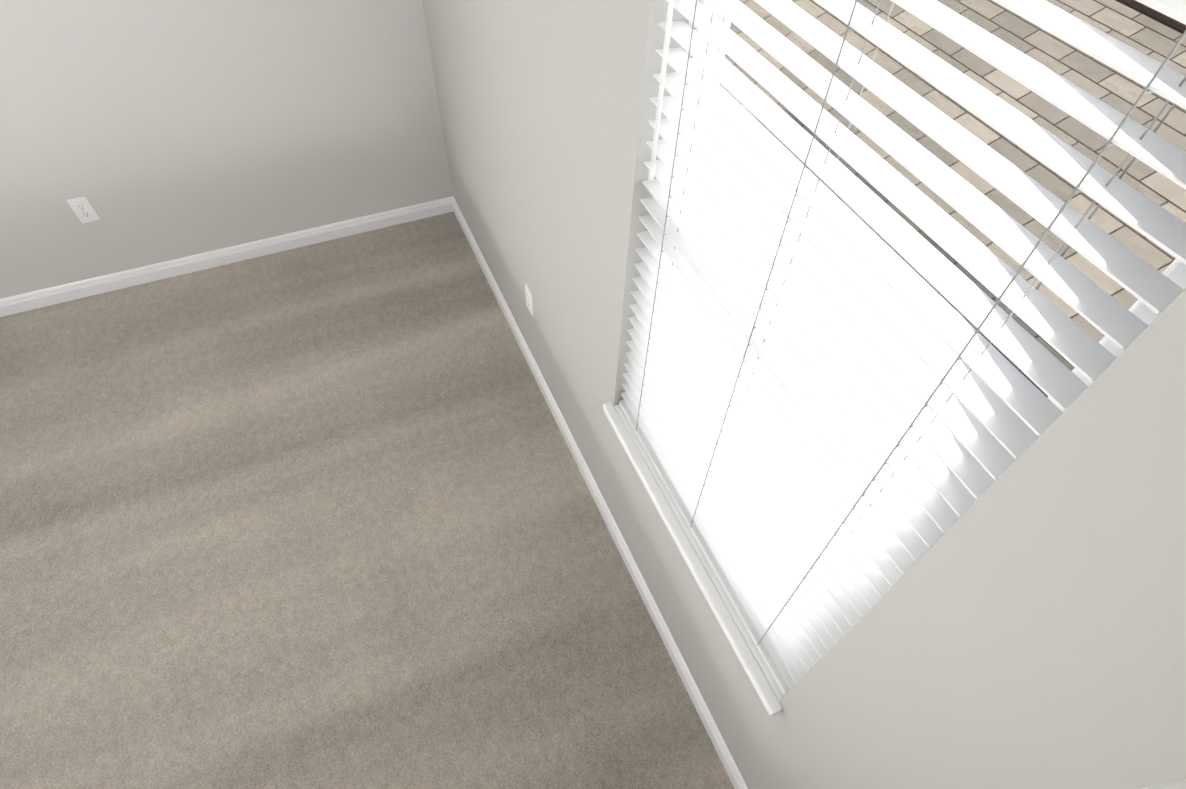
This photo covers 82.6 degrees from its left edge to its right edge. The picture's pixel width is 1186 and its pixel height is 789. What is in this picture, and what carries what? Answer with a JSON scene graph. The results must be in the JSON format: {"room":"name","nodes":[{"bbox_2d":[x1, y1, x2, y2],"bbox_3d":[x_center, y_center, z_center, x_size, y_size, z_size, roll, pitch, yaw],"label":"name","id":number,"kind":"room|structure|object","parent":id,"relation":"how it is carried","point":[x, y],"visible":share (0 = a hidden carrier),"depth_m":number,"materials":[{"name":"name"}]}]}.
{"room":"empty bedroom","nodes":[
{"label":"empty bedroom","id":0,"kind":"room"},
{"bbox_2d":[0,0,452,298],"bbox_3d":[-2.268,-1.286,2.236,3.640,2.440,0.140,-18,55,-15],"label":"wall","id":1,"kind":"structure","parent":0,"point":[155,131],"depth_m":2.82,"materials":[{"name":"white paint"}]},
{"bbox_2d":[67,196,100,222],"bbox_3d":[-2.155,-0.780,2.856,0.073,0.118,0.008,-18,55,-15],"label":"electrical outlet","id":2,"kind":"object","parent":1,"relation":"attached to","point":[83,209],"visible":1,"depth_m":2.85,"materials":[{"name":"white plastic"}]},
{"bbox_2d":[0,197,451,316],"bbox_3d":[-2.272,-0.509,3.125,3.360,0.083,0.015,-18,55,-15],"label":"baseboard","id":3,"kind":"structure","parent":1,"relation":"attached to","point":[118,280],"depth_m":3.25,"materials":[{"name":"white wood"}]},
{"bbox_2d":[0,211,733,788],"bbox_3d":[-1.652,0.701,2.342,3.640,0.120,3.427,-18,55,-15],"label":"floor","id":4,"kind":"structure","parent":0,"point":[324,515],"depth_m":2.40,"materials":[{"name":"carpet"}]},
{"bbox_2d":[422,0,1185,788],"bbox_3d":[-0.009,-0.604,1.793,0.140,2.440,3.147,-18,55,-15],"label":"wall","id":5,"kind":"structure","parent":0,"point":[1020,624],"depth_m":1.09,"materials":[{"name":"grey paint"}]},
{"bbox_2d":[525,283,533,315],"bbox_3d":[-0.247,-0.365,2.604,0.008,0.118,0.073,-18,55,-15],"label":"electrical outlet","id":6,"kind":"object","parent":5,"relation":"attached to","point":[529,298],"visible":0.98,"depth_m":2.59,"materials":[{"name":"white plastic"}]},
{"bbox_2d":[448,196,747,788],"bbox_3d":[-0.114,0.141,2.703,0.015,0.083,3.090,-18,55,-15],"label":"baseboard","id":7,"kind":"structure","parent":5,"relation":"attached to","point":[737,781],"depth_m":2.41,"materials":[{"name":"white wood"}]},
{"bbox_2d":[603,402,785,715],"bbox_3d":[0.258,0.360,1.769,0.099,0.030,0.926,-18,55,-15],"label":"window sill","id":8,"kind":"structure","parent":5,"relation":"attached to","point":[762,679],"depth_m":1.70,"materials":[{"name":"white wood"}]},
{"bbox_2d":[685,0,1185,435],"bbox_3d":[0.357,-0.121,1.201,0.067,1.463,0.890,-18,55,-15],"label":"window","id":9,"kind":"structure","parent":5,"relation":"in","point":[1175,271],"depth_m":0.66,"materials":[{"name":"white plastic"}]},
{"bbox_2d":[619,0,1185,694],"bbox_3d":[0.260,-0.102,1.158,0.138,1.494,0.934,-18,55,-15],"label":"window blind","id":10,"kind":"object","parent":9,"relation":"attached to","point":[841,416],"visible":0.96,"depth_m":0.94,"materials":[{"name":"white plastic"}]},
{"bbox_2d":[1143,779,1185,788],"bbox_3d":[-0.960,1.123,0.423,3.640,2.440,0.140,-18,55,-15],"label":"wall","id":11,"kind":"structure","parent":0,"point":[1180,784],"depth_m":0.64,"materials":[{"name":"white paint"}]},
{"label":"outside","id":12,"kind":"structure","parent":0,"visible":0},
{"bbox_2d":[720,0,1185,396],"bbox_3d":[4.687,-0.537,1.778,6.895,2.412,21.000,-18,55,-15],"label":"brick wall","id":13,"kind":"structure","parent":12,"point":[957,58],"depth_m":3.03,"materials":[{"name":"beige brick"}]}
]}

